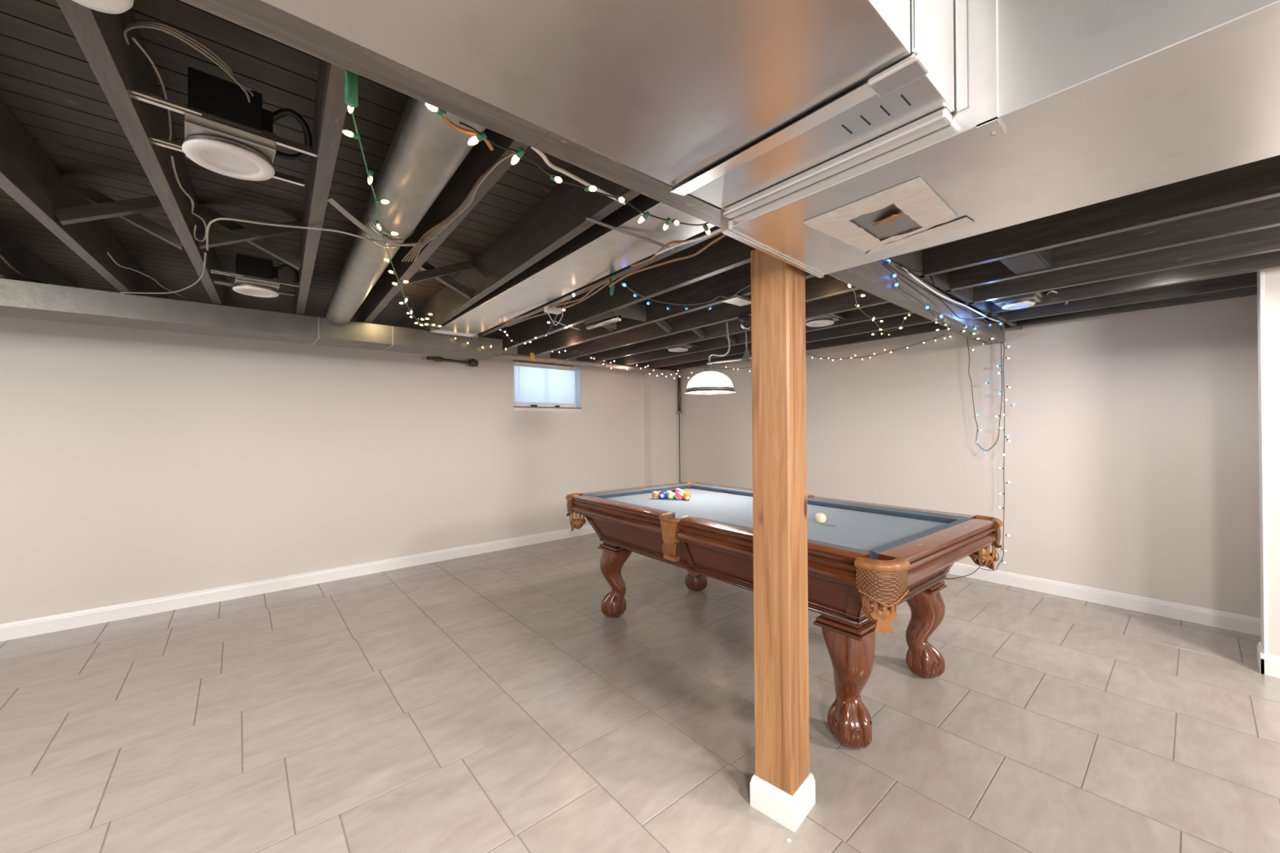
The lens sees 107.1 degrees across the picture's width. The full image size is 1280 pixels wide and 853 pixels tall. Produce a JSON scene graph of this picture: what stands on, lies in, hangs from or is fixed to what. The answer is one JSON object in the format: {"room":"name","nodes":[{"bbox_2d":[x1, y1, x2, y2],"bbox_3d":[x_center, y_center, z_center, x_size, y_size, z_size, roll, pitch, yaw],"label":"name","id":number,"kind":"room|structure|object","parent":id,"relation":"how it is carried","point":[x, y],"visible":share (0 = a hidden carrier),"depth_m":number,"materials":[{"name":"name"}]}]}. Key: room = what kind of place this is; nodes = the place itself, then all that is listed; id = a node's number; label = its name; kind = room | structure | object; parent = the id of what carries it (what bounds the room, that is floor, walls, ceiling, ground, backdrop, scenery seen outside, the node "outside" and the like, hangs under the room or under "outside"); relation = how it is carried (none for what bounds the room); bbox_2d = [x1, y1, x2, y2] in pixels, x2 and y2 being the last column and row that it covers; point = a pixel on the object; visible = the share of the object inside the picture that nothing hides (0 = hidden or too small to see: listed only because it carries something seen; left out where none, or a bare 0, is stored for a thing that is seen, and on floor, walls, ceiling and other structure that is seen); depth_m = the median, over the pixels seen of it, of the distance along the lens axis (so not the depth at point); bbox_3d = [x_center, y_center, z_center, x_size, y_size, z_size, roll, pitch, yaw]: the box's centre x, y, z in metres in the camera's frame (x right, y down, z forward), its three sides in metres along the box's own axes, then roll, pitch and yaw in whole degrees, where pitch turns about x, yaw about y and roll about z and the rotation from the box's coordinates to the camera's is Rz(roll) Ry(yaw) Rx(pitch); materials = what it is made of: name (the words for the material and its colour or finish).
{"room":"basement game room","nodes":[
{"label":"basement game room","id":0,"kind":"room"},
{"bbox_2d":[0,315,644,624],"bbox_3d":[-2.337,0.208,4.600,7.590,2.300,0.140,0,0,-40],"label":"wall","id":1,"kind":"structure","parent":0,"point":[136,464],"depth_m":3.83,"materials":[{"name":"beige paint"}]},
{"bbox_2d":[0,524,595,641],"bbox_3d":[-2.549,1.305,4.309,6.880,0.108,0.013,0,0,-40],"label":"baseboard","id":2,"kind":"structure","parent":1,"relation":"attached to","point":[37,626],"depth_m":3.80,"materials":[{"name":"white paint"}]},
{"bbox_2d":[426,356,478,366],"bbox_3d":[-1.910,-0.669,4.811,0.501,0.090,0.102,0,0,-40],"label":"valve","id":3,"kind":"object","parent":1,"relation":"attached to","point":[473,362],"visible":0.94,"depth_m":4.80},
{"bbox_2d":[513,360,582,412],"bbox_3d":[-1.113,-0.463,5.628,0.894,0.571,0.155,0,0,-40],"label":"window","id":4,"kind":"structure","parent":1,"relation":"in","point":[517,406],"depth_m":5.66,"materials":[{"name":"paint"}]},
{"bbox_2d":[514,363,576,404],"bbox_3d":[-1.114,-0.493,5.627,0.820,0.442,0.034,0,0,-40],"label":"window blind","id":5,"kind":"object","parent":4,"relation":"attached to","point":[535,384],"visible":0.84,"depth_m":5.61,"materials":[{"name":"white"}]},
{"bbox_2d":[0,0,978,337],"bbox_3d":[0.331,-1.010,1.534,7.700,0.040,8.460,0,0,-40],"label":"ceiling","id":6,"kind":"structure","parent":0,"point":[48,83],"depth_m":1.72,"materials":[{"name":"black wood"}]},
{"bbox_2d":[0,230,78,287],"bbox_3d":[-2.645,-0.854,1.651,0.043,0.218,3.957,0,0,-37],"label":"joist","id":7,"kind":"object","parent":6,"relation":"attached to","point":[28,264],"visible":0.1,"depth_m":2.52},
{"bbox_2d":[0,98,168,298],"bbox_3d":[-2.321,-0.856,1.927,0.043,0.218,3.958,0,0,-37],"label":"joist","id":8,"kind":"object","parent":6,"relation":"attached to","point":[28,174],"visible":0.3,"depth_m":1.74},
{"bbox_2d":[54,195,164,225],"bbox_3d":[-2.029,-0.860,1.859,0.355,0.208,0.040,0,0,-40],"label":"brace","id":9,"kind":"object","parent":8,"relation":"attached to","point":[67,215],"visible":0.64,"depth_m":1.82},
{"bbox_2d":[61,173,183,250],"bbox_3d":[-2.075,-0.859,1.913,0.355,0.208,0.040,0,0,-40],"label":"brace","id":10,"kind":"object","parent":8,"relation":"attached to","point":[69,183],"visible":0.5,"depth_m":1.91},
{"bbox_2d":[0,277,502,359],"bbox_3d":[-2.892,-0.667,2.810,4.239,0.143,0.345,0,0,-41],"label":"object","id":11,"kind":"object","parent":8,"relation":"hanging from","point":[20,299],"visible":0.99,"depth_m":2.89,"materials":[{"name":"metal"}]},
{"bbox_2d":[0,253,44,283],"bbox_3d":[-3.017,-0.761,2.297,0.043,0.010,0.523,0,0,-38],"label":"cable","id":12,"kind":"object","parent":11,"relation":"on","point":[5,260],"visible":0.93,"depth_m":2.30,"materials":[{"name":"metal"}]},
{"bbox_2d":[106,251,187,299],"bbox_3d":[-2.541,-0.764,2.442,0.050,0.006,0.819,0,0,-25],"label":"cable","id":13,"kind":"object","parent":11,"relation":"attached to","point":[108,253],"visible":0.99,"depth_m":2.37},
{"bbox_2d":[324,96,485,325],"bbox_3d":[-1.235,-0.784,2.166,0.175,0.175,2.973,0,0,-38],"label":"duct","id":14,"kind":"object","parent":11,"relation":"attached to","point":[424,153],"visible":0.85,"depth_m":1.45,"materials":[{"name":"metal"}]},
{"bbox_2d":[56,0,235,306],"bbox_3d":[-2.032,-0.858,2.172,0.043,0.218,3.957,0,0,-37],"label":"joist","id":15,"kind":"object","parent":6,"relation":"attached to","point":[118,67],"visible":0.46,"depth_m":1.23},
{"bbox_2d":[71,0,133,13],"bbox_3d":[-0.919,-0.738,0.778,0.120,0.042,0.120,0,0,-40],"label":"smoke detector","id":16,"kind":"object","parent":15,"relation":"attached to","point":[111,6],"visible":1,"depth_m":0.81,"materials":[{"name":"white plastic"}]},
{"bbox_2d":[130,35,172,147],"bbox_3d":[-1.233,-0.828,1.212,0.039,0.006,0.510,0,0,-40],"label":"cable","id":17,"kind":"object","parent":15,"relation":"attached to","point":[134,39],"visible":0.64,"depth_m":1.13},
{"bbox_2d":[120,252,206,293],"bbox_3d":[-2.320,-0.740,2.379,1.137,0.007,0.160,-1,0,30],"label":"cable","id":18,"kind":"object","parent":15,"relation":"attached to","point":[205,253],"visible":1,"depth_m":2.54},
{"bbox_2d":[170,155,194,210],"bbox_3d":[-1.489,-0.785,1.540,0.020,0.007,0.417,0,0,-36],"label":"cable","id":19,"kind":"object","parent":15,"relation":"attached to","point":[171,156],"visible":1,"depth_m":1.51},
{"bbox_2d":[191,211,207,241],"bbox_3d":[-1.694,-0.763,1.818,0.045,0.006,0.328,0,0,-40],"label":"cable","id":20,"kind":"object","parent":15,"relation":"attached to","point":[192,212],"visible":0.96,"depth_m":1.83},
{"bbox_2d":[131,66,317,186],"bbox_3d":[-1.142,-0.812,1.319,0.370,0.162,0.249,0,0,-43],"label":"recessed light","id":21,"kind":"object","parent":15,"relation":"attached to","point":[226,134],"visible":0.98,"depth_m":1.25,"materials":[{"name":"white plastic"}]},
{"bbox_2d":[122,24,250,102],"bbox_3d":[-1.045,-0.859,1.129,0.127,0.006,0.254,-1,0,26],"label":"cable","id":22,"kind":"object","parent":21,"relation":"attached to","point":[135,26],"visible":1,"depth_m":1.05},
{"bbox_2d":[123,22,253,96],"bbox_3d":[-1.060,-0.879,1.150,0.139,0.006,0.265,-1,0,29],"label":"cable","id":23,"kind":"object","parent":21,"relation":"attached to","point":[133,24],"visible":0.7,"depth_m":1.08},
{"bbox_2d":[124,20,255,91],"bbox_3d":[-1.070,-0.894,1.165,0.150,0.006,0.275,-1,0,31],"label":"cable","id":24,"kind":"object","parent":21,"relation":"attached to","point":[138,21],"visible":0.75,"depth_m":1.08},
{"bbox_2d":[196,219,302,248],"bbox_3d":[-1.730,-0.862,2.114,0.381,0.208,0.040,0,0,-40],"label":"brace","id":25,"kind":"object","parent":15,"relation":"attached to","point":[216,239],"visible":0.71,"depth_m":2.09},
{"bbox_2d":[198,203,302,270],"bbox_3d":[-1.775,-0.861,2.167,0.381,0.208,0.040,0,0,-40],"label":"brace","id":26,"kind":"object","parent":15,"relation":"attached to","point":[204,211],"visible":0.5,"depth_m":2.17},
{"bbox_2d":[292,58,347,315],"bbox_3d":[-1.722,-0.860,2.436,0.043,0.218,3.958,0,0,-37],"label":"joist","id":27,"kind":"object","parent":6,"relation":"attached to","point":[331,107],"visible":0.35,"depth_m":1.42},
{"bbox_2d":[210,253,299,297],"bbox_3d":[-2.080,-0.802,2.562,0.370,0.162,0.249,0,0,-43],"label":"recessed light","id":28,"kind":"object","parent":27,"relation":"attached to","point":[253,276],"visible":1,"depth_m":2.49,"materials":[{"name":"white plastic"}]},
{"bbox_2d":[206,217,438,250],"bbox_3d":[-1.317,-0.719,1.812,1.040,0.070,0.267,0,0,5],"label":"cable","id":29,"kind":"object","parent":27,"relation":"attached to","point":[216,219],"visible":0.88,"depth_m":1.75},
{"bbox_2d":[327,197,424,246],"bbox_3d":[-0.948,-0.726,1.749,0.028,0.069,0.392,-1,0,26],"label":"strap","id":30,"kind":"object","parent":27,"relation":"attached to","point":[331,200],"visible":0.79,"depth_m":1.66,"materials":[{"name":"metal"}]},
{"bbox_2d":[350,128,528,323],"bbox_3d":[-1.417,-0.862,2.695,0.043,0.218,3.956,0,0,-38],"label":"joist","id":31,"kind":"object","parent":6,"relation":"attached to","point":[480,158],"visible":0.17,"depth_m":1.79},
{"bbox_2d":[405,259,475,284],"bbox_3d":[-1.108,-0.866,2.642,0.397,0.208,0.040,0,0,-40],"label":"brace","id":32,"kind":"object","parent":31,"relation":"attached to","point":[469,264],"visible":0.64,"depth_m":2.63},
{"bbox_2d":[419,261,472,298],"bbox_3d":[-1.153,-0.865,2.695,0.397,0.208,0.040,0,0,-40],"label":"brace","id":33,"kind":"object","parent":31,"relation":"attached to","point":[446,280],"visible":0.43,"depth_m":2.73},
{"bbox_2d":[401,156,502,262],"bbox_3d":[-0.732,-0.753,1.739,0.031,0.006,1.064,0,0,-40],"label":"cable","id":34,"kind":"object","parent":31,"relation":"attached to","point":[433,228],"visible":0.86,"depth_m":1.74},
{"bbox_2d":[404,155,505,262],"bbox_3d":[-0.716,-0.748,1.724,0.028,0.006,1.060,0,0,-40],"label":"cable","id":35,"kind":"object","parent":31,"relation":"attached to","point":[437,226],"visible":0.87,"depth_m":1.74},
{"bbox_2d":[407,154,508,262],"bbox_3d":[-0.703,-0.743,1.707,0.030,0.006,1.056,0,0,-40],"label":"cable","id":36,"kind":"object","parent":31,"relation":"attached to","point":[443,224],"visible":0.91,"depth_m":1.73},
{"bbox_2d":[410,155,507,262],"bbox_3d":[-0.686,-0.738,1.693,0.027,0.006,1.051,0,0,-39],"label":"cable","id":37,"kind":"object","parent":31,"relation":"attached to","point":[448,221],"visible":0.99,"depth_m":1.73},
{"bbox_2d":[413,151,515,262],"bbox_3d":[-0.671,-0.733,1.677,0.027,0.006,1.047,0,0,-39],"label":"cable","id":38,"kind":"object","parent":31,"relation":"attached to","point":[513,153],"visible":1,"depth_m":1.53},
{"bbox_2d":[400,167,640,330],"bbox_3d":[-1.093,-0.864,2.970,0.043,0.218,3.958,0,0,-37],"label":"joist","id":39,"kind":"object","parent":6,"relation":"attached to","point":[559,217],"visible":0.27,"depth_m":2.14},
{"bbox_2d":[342,69,500,351],"bbox_3d":[-1.099,-0.709,2.428,0.465,0.127,3.200,0,0,-11],"label":"string light","id":40,"kind":"object","parent":39,"relation":"hanging from","point":[370,174],"visible":0.98,"depth_m":1.45,"materials":[{"name":"green plastic"}]},
{"bbox_2d":[344,70,358,107],"bbox_3d":[-0.603,-0.723,0.987,0.022,0.100,0.022,0,0,-18],"label":"plug","id":41,"kind":"object","parent":40,"relation":"hanging from","point":[352,101],"visible":0.62,"depth_m":0.98,"materials":[{"name":"green plastic"}]},
{"bbox_2d":[429,194,715,338],"bbox_3d":[-0.579,-0.843,2.674,0.371,0.215,2.881,0,0,-39],"label":"duct","id":42,"kind":"object","parent":39,"relation":"attached to","point":[598,251],"visible":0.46,"depth_m":2.18,"materials":[{"name":"metal"}]},
{"bbox_2d":[585,217,675,251],"bbox_3d":[-0.030,-0.739,1.827,0.391,0.048,0.029,0,0,-30],"label":"strap","id":43,"kind":"object","parent":42,"relation":"hanging from","point":[588,219],"visible":0.95,"depth_m":1.81,"materials":[{"name":"metal"}]},
{"bbox_2d":[608,234,726,287],"bbox_3d":[0.095,-0.697,2.031,0.068,0.009,0.793,0,0,-39],"label":"cable","id":44,"kind":"object","parent":42,"relation":"attached to","point":[722,235],"visible":0.97,"depth_m":1.99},
{"bbox_2d":[630,231,722,266],"bbox_3d":[0.121,-0.708,1.873,0.078,0.009,0.524,0,0,-40],"label":"cable","id":45,"kind":"object","parent":42,"relation":"attached to","point":[720,232],"visible":0.67,"depth_m":1.85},
{"bbox_2d":[655,227,720,255],"bbox_3d":[0.181,-0.688,1.763,0.023,0.010,0.340,0,0,-44],"label":"cable","id":46,"kind":"object","parent":42,"relation":"attached to","point":[718,229],"visible":0.86,"depth_m":1.76,"materials":[{"name":"white plastic"}]},
{"bbox_2d":[477,226,719,337],"bbox_3d":[-0.776,-0.867,3.239,0.043,0.218,3.954,0,0,-38],"label":"joist","id":47,"kind":"object","parent":6,"relation":"attached to","point":[627,269],"visible":0.03,"depth_m":2.44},
{"bbox_2d":[543,305,560,314],"bbox_3d":[-0.536,-0.713,2.896,0.100,0.035,0.040,0,0,-40],"label":"outlet box","id":48,"kind":"object","parent":47,"relation":"attached to","point":[554,310],"visible":0.88,"depth_m":2.88,"materials":[{"name":"white plastic"}]},
{"bbox_2d":[499,279,609,324],"bbox_3d":[-0.532,-0.720,2.840,0.099,0.009,1.262,0,0,-40],"label":"cable","id":49,"kind":"object","parent":47,"relation":"attached to","point":[608,280],"visible":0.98,"depth_m":2.77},
{"bbox_2d":[506,276,616,326],"bbox_3d":[-0.505,-0.730,2.901,0.096,0.010,1.376,0,0,-38],"label":"cable","id":50,"kind":"object","parent":47,"relation":"attached to","point":[615,277],"visible":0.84,"depth_m":2.81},
{"bbox_2d":[483,232,756,351],"bbox_3d":[-0.473,-0.869,3.496,0.043,0.218,3.959,0,0,-37],"label":"joist","id":51,"kind":"object","parent":6,"relation":"attached to","point":[727,253],"visible":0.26,"depth_m":2.81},
{"bbox_2d":[584,303,645,329],"bbox_3d":[-0.188,-0.782,3.390,0.290,0.140,0.370,0,0,-41],"label":"box","id":52,"kind":"object","parent":51,"relation":"hanging from","point":[637,312],"visible":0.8,"depth_m":3.29,"materials":[{"name":"metal"}]},
{"bbox_2d":[517,262,815,355],"bbox_3d":[-0.153,-0.871,3.767,0.043,0.218,3.956,0,0,-38],"label":"joist","id":53,"kind":"object","parent":6,"relation":"attached to","point":[729,282],"visible":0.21,"depth_m":3.27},
{"bbox_2d":[654,320,671,333],"bbox_3d":[0.107,-0.874,3.765,0.389,0.208,0.040,0,0,-40],"label":"brace","id":54,"kind":"object","parent":53,"relation":"attached to","point":[661,323],"visible":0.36,"depth_m":3.83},
{"bbox_2d":[722,294,751,306],"bbox_3d":[0.588,-0.755,2.833,0.180,0.024,0.100,0,0,-40],"label":"ceiling plate","id":55,"kind":"object","parent":53,"relation":"attached to","point":[739,300],"visible":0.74,"depth_m":2.80,"materials":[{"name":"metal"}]},
{"bbox_2d":[550,274,859,363],"bbox_3d":[0.134,-0.873,4.074,0.043,0.218,3.861,0,0,-38],"label":"joist","id":56,"kind":"object","parent":6,"relation":"attached to","point":[815,288],"visible":0.21,"depth_m":3.72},
{"bbox_2d":[684,315,751,395],"bbox_3d":[0.627,-0.498,3.367,0.380,0.512,0.725,0,0,-40],"label":"lamp","id":57,"kind":"object","parent":56,"relation":"hanging from","point":[709,381],"visible":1,"depth_m":3.37,"materials":[{"name":"white glass"}]},
{"bbox_2d":[577,288,889,365],"bbox_3d":[0.439,-0.875,4.338,0.043,0.218,3.849,0,0,-39],"label":"joist","id":58,"kind":"object","parent":6,"relation":"attached to","point":[843,302],"visible":0.19,"depth_m":3.97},
{"bbox_2d":[656,342,699,351],"bbox_3d":[0.377,-0.831,4.684,0.370,0.162,0.249,0,0,-43],"label":"recessed light","id":59,"kind":"object","parent":58,"relation":"attached to","point":[682,348],"visible":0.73,"depth_m":4.63,"materials":[{"name":"white plastic"}]},
{"bbox_2d":[805,312,846,327],"bbox_3d":[1.343,-0.842,3.528,0.370,0.162,0.249,0,0,-43],"label":"recessed light","id":60,"kind":"object","parent":58,"relation":"attached to","point":[827,320],"visible":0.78,"depth_m":3.47,"materials":[{"name":"white plastic"}]},
{"bbox_2d":[607,277,937,365],"bbox_3d":[0.768,-0.877,4.623,0.043,0.218,3.843,0,0,-38],"label":"joist","id":61,"kind":"object","parent":6,"relation":"attached to","point":[887,309],"visible":0.24,"depth_m":4.36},
{"bbox_2d":[496,353,675,375],"bbox_3d":[-0.575,-0.718,5.492,2.721,0.081,0.081,0,0,-40],"label":"pipe","id":62,"kind":"object","parent":61,"relation":"attached to","point":[556,361],"visible":0.9,"depth_m":5.39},
{"bbox_2d":[635,289,957,368],"bbox_3d":[1.109,-0.879,4.919,0.043,0.218,3.836,0,0,-37],"label":"joist","id":63,"kind":"object","parent":6,"relation":"attached to","point":[891,322],"visible":0.2,"depth_m":4.16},
{"bbox_2d":[657,299,973,370],"bbox_3d":[1.428,-0.881,5.195,0.043,0.218,3.827,0,0,-38],"label":"joist","id":64,"kind":"object","parent":6,"relation":"attached to","point":[928,327],"visible":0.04,"depth_m":4.42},
{"bbox_2d":[805,329,952,351],"bbox_3d":[1.589,-0.836,5.260,0.084,0.087,3.550,0,0,-40],"label":"pipe","id":65,"kind":"object","parent":64,"relation":"attached to","point":[946,330],"visible":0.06,"depth_m":4.34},
{"bbox_2d":[889,200,1104,258],"bbox_3d":[2.450,-0.898,0.589,0.043,0.218,4.115,0,0,-40],"label":"joist","id":66,"kind":"object","parent":6,"relation":"attached to","point":[1104,201],"visible":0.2,"depth_m":1.98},
{"bbox_2d":[720,0,1279,278],"bbox_3d":[1.739,-0.765,-0.050,0.609,0.459,4.062,0,0,-40],"label":"duct","id":67,"kind":"object","parent":6,"relation":"attached to","point":[1060,105],"depth_m":0.85,"materials":[{"name":"metal"}]},
{"bbox_2d":[261,0,954,218],"bbox_3d":[-0.811,-0.723,0.023,3.201,0.360,0.539,0,0,-40],"label":"duct","id":68,"kind":"object","parent":67,"relation":"attached to","point":[740,106],"visible":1,"depth_m":0.76,"materials":[{"name":"metal"}]},
{"bbox_2d":[803,176,957,252],"bbox_3d":[0.635,-0.523,1.222,0.338,0.019,0.278,0,0,-40],"label":"air vent","id":69,"kind":"object","parent":67,"relation":"attached to","point":[901,211],"visible":1,"depth_m":1.19,"materials":[{"name":"metal"}]},
{"bbox_2d":[918,155,1279,277],"bbox_3d":[2.768,-0.900,0.869,0.043,0.218,4.130,0,0,-40],"label":"joist","id":70,"kind":"object","parent":6,"relation":"attached to","point":[1257,180],"visible":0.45,"depth_m":1.88,"materials":[{"name":"wood"}]},
{"bbox_2d":[942,195,1279,292],"bbox_3d":[3.076,-0.902,1.140,0.043,0.218,4.144,0,0,-40],"label":"joist","id":71,"kind":"object","parent":6,"relation":"attached to","point":[1263,214],"visible":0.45,"depth_m":2.10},
{"bbox_2d":[1000,248,1052,274],"bbox_3d":[1.872,-0.834,2.292,0.330,0.094,0.140,0,0,-40],"label":"metal plate","id":72,"kind":"object","parent":71,"relation":"attached to","point":[1041,260],"visible":0.75,"depth_m":2.28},
{"bbox_2d":[963,226,1279,304],"bbox_3d":[3.421,-0.905,1.443,0.043,0.218,4.158,0,0,-40],"label":"joist","id":73,"kind":"object","parent":6,"relation":"attached to","point":[1265,240],"visible":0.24,"depth_m":2.42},
{"bbox_2d":[994,271,1257,324],"bbox_3d":[4.029,-0.909,1.978,0.043,0.218,4.190,0,0,-39],"label":"joist","id":74,"kind":"object","parent":6,"relation":"attached to","point":[1249,279],"visible":0.45,"depth_m":3.00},
{"bbox_2d":[980,250,1279,315],"bbox_3d":[3.709,-0.907,1.697,0.043,0.218,4.175,0,0,-39],"label":"joist","id":75,"kind":"object","parent":6,"relation":"attached to","point":[1269,260],"visible":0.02,"depth_m":2.64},
{"bbox_2d":[991,291,1044,310],"bbox_3d":[2.447,-0.854,3.059,0.370,0.162,0.249,0,0,-40],"label":"recessed light","id":76,"kind":"object","parent":75,"relation":"attached to","point":[1027,300],"visible":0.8,"depth_m":3.01,"materials":[{"name":"white plastic"}]},
{"bbox_2d":[0,533,1279,852],"bbox_3d":[0.349,1.355,1.530,7.700,0.050,8.301,0,0,-40],"label":"floor","id":77,"kind":"structure","parent":0,"point":[490,702],"depth_m":2.10,"materials":[{"name":"tile"}]},
{"bbox_2d":[750,248,815,832],"bbox_3d":[0.494,0.355,1.664,0.164,1.947,0.164,-1,0,43],"label":"wooden post","id":78,"kind":"object","parent":77,"relation":"on","point":[783,786],"visible":0.94,"depth_m":1.61,"materials":[{"name":"brown wood"}]},
{"bbox_2d":[565,481,1003,748],"bbox_3d":[0.662,0.903,2.935,1.332,0.854,2.324,0,0,-38],"label":"pool table","id":79,"kind":"object","parent":77,"relation":"on","point":[865,560],"visible":0.94,"depth_m":2.37,"materials":[{"name":"brown wood"}]},
{"bbox_2d":[586,495,675,517],"bbox_3d":[-0.088,0.512,3.041,0.050,0.040,0.968,0,0,-38],"label":"cushion","id":80,"kind":"object","parent":79,"relation":"on","point":[591,496],"depth_m":2.96,"materials":[{"name":"fabric"}]},
{"bbox_2d":[584,483,688,497],"bbox_3d":[0.022,0.512,3.739,1.050,0.040,0.050,0,0,-38],"label":"cushion","id":81,"kind":"object","parent":79,"relation":"on","point":[644,491],"depth_m":3.68,"materials":[{"name":"fabric"}]},
{"bbox_2d":[691,483,752,496],"bbox_3d":[0.727,0.506,3.687,0.050,0.040,0.968,0,0,-38],"label":"cushion","id":82,"kind":"object","parent":79,"relation":"on","point":[717,489],"depth_m":3.76,"materials":[{"name":"fabric"}]},
{"bbox_2d":[690,516,869,553],"bbox_3d":[0.590,0.504,2.185,0.050,0.040,0.968,0,0,-38],"label":"cushion","id":83,"kind":"object","parent":79,"relation":"on","point":[861,551],"depth_m":1.99,"materials":[{"name":"fabric"}]},
{"bbox_2d":[814,512,826,523],"bbox_3d":[0.972,0.493,2.544,0.058,0.058,0.058,0,0,-40],"label":"cue ball","id":84,"kind":"object","parent":79,"relation":"on","point":[820,517],"visible":1,"depth_m":2.52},
{"bbox_2d":[807,497,970,523],"bbox_3d":[1.405,0.499,2.831,0.050,0.040,0.968,0,0,-38],"label":"cushion","id":85,"kind":"object","parent":79,"relation":"on","point":[936,517],"depth_m":2.77,"materials":[{"name":"fabric"}]},
{"bbox_2d":[871,518,972,559],"bbox_3d":[1.295,0.498,2.133,1.050,0.040,0.050,0,0,-38],"label":"cushion","id":86,"kind":"object","parent":79,"relation":"on","point":[877,553],"depth_m":2.02,"materials":[{"name":"fabric"}]},
{"bbox_2d":[644,371,681,486],"bbox_3d":[0.325,0.291,6.672,0.570,2.098,0.145,0,0,-40],"label":"wall","id":87,"kind":"structure","parent":0,"point":[661,419],"depth_m":6.56,"materials":[{"name":"beige paint"}]},
{"bbox_2d":[676,376,681,482],"bbox_3d":[0.566,0.310,6.736,0.060,2.045,0.042,0,0,-40],"label":"vertical pipe","id":88,"kind":"object","parent":87,"relation":"attached to","point":[678,411],"visible":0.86,"depth_m":6.73,"materials":[{"name":"metal"}]},
{"bbox_2d":[675,294,1260,617],"bbox_3d":[3.178,0.222,3.845,0.120,2.178,8.150,0,0,-40],"label":"wall","id":89,"kind":"structure","parent":0,"point":[1131,455],"depth_m":3.64,"materials":[{"name":"beige paint"}]},
{"bbox_2d":[179,0,1004,345],"bbox_3d":[0.380,-0.694,1.594,7.054,0.148,0.171,0,0,-42],"label":"girder","id":90,"kind":"object","parent":89,"relation":"attached to","point":[259,16],"visible":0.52,"depth_m":0.97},
{"bbox_2d":[440,115,493,150],"bbox_3d":[-0.390,-0.665,1.060,0.033,0.009,0.164,-1,0,31],"label":"cable","id":91,"kind":"object","parent":90,"relation":"attached to","point":[446,119],"visible":0.66,"depth_m":1.06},
{"bbox_2d":[425,102,710,235],"bbox_3d":[-0.124,-0.649,1.285,0.917,0.032,0.127,0,0,-42],"label":"string light","id":92,"kind":"object","parent":90,"relation":"hanging from","point":[482,135],"visible":1,"depth_m":1.21,"materials":[{"name":"green plastic"}]},
{"bbox_2d":[530,146,626,204],"bbox_3d":[-0.168,-0.696,1.331,0.037,0.011,0.374,-1,0,36],"label":"cable","id":93,"kind":"object","parent":90,"relation":"attached to","point":[541,153],"visible":0.84,"depth_m":1.30,"materials":[{"name":"white plastic"}]},
{"bbox_2d":[844,282,914,335],"bbox_3d":[1.471,-0.685,2.808,0.294,0.036,1.549,-1,0,31],"label":"string light","id":94,"kind":"object","parent":90,"relation":"hanging from","point":[849,285],"visible":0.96,"depth_m":2.95,"materials":[{"name":"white plastic"}]},
{"bbox_2d":[880,259,1002,319],"bbox_3d":[1.873,-0.792,2.778,2.298,0.312,0.006,0,0,-40],"label":"cable","id":95,"kind":"object","parent":90,"relation":"attached to","point":[882,260],"visible":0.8,"depth_m":2.49,"materials":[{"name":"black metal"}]},
{"bbox_2d":[883,259,1001,329],"bbox_3d":[1.764,-0.679,2.689,2.136,0.173,0.022,0,0,-40],"label":"string light","id":96,"kind":"object","parent":90,"relation":"hanging from","point":[888,261],"visible":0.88,"depth_m":2.50,"materials":[{"name":"white plastic"}]},
{"bbox_2d":[901,266,1000,322],"bbox_3d":[1.952,-0.764,2.884,1.815,0.057,0.011,0,0,-40],"label":"cable","id":97,"kind":"object","parent":90,"relation":"attached to","point":[907,271],"visible":0.93,"depth_m":2.71,"materials":[{"name":"white plastic"}]},
{"bbox_2d":[966,336,1002,453],"bbox_3d":[2.895,-0.290,3.975,0.027,1.031,0.249,0,0,-40],"label":"string light","id":98,"kind":"object","parent":90,"relation":"hanging from","point":[988,383],"visible":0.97,"depth_m":3.96,"materials":[{"name":"green plastic"}]},
{"bbox_2d":[978,324,1014,570],"bbox_3d":[2.948,0.183,3.912,0.036,2.046,0.256,0,0,-40],"label":"string light","id":99,"kind":"object","parent":90,"relation":"hanging from","point":[997,366],"visible":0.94,"depth_m":3.87,"materials":[{"name":"white plastic"}]},
{"bbox_2d":[887,249,1022,329],"bbox_3d":[0.403,-0.879,1.557,7.040,0.218,0.030,0,0,-40],"label":"trim","id":100,"kind":"structure","parent":89,"relation":"attached to","point":[913,260],"depth_m":2.64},
{"bbox_2d":[948,562,1261,635],"bbox_3d":[3.185,1.257,3.743,0.013,0.108,8.000,0,0,-40],"label":"baseboard","id":101,"kind":"structure","parent":89,"relation":"attached to","point":[1210,617],"depth_m":3.41,"materials":[{"name":"white paint"}]},
{"bbox_2d":[1004,286,1257,328],"bbox_3d":[4.199,-0.841,2.248,0.090,0.090,3.980,0,0,-40],"label":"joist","id":102,"kind":"object","parent":89,"relation":"attached to","point":[1252,291],"visible":0.41,"depth_m":3.16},
{"bbox_2d":[1260,267,1279,678],"bbox_3d":[4.316,0.208,1.427,0.195,2.178,2.990,0,0,-40],"label":"wall","id":103,"kind":"structure","parent":0,"point":[1272,277],"depth_m":2.48,"materials":[{"name":"beige paint"}]},
{"bbox_2d":[1257,641,1264,674],"bbox_3d":[3.368,1.253,2.566,0.214,0.108,0.013,0,0,-40],"label":"baseboard","id":104,"kind":"structure","parent":103,"relation":"attached to","point":[1260,660],"depth_m":2.52,"materials":[{"name":"white paint"}]},
{"bbox_2d":[1257,270,1268,655],"bbox_3d":[3.366,0.219,2.556,0.194,2.176,0.013,0,0,-40],"label":"trim","id":105,"kind":"structure","parent":103,"relation":"attached to","point":[1260,274],"depth_m":2.50,"materials":[{"name":"white paint"}]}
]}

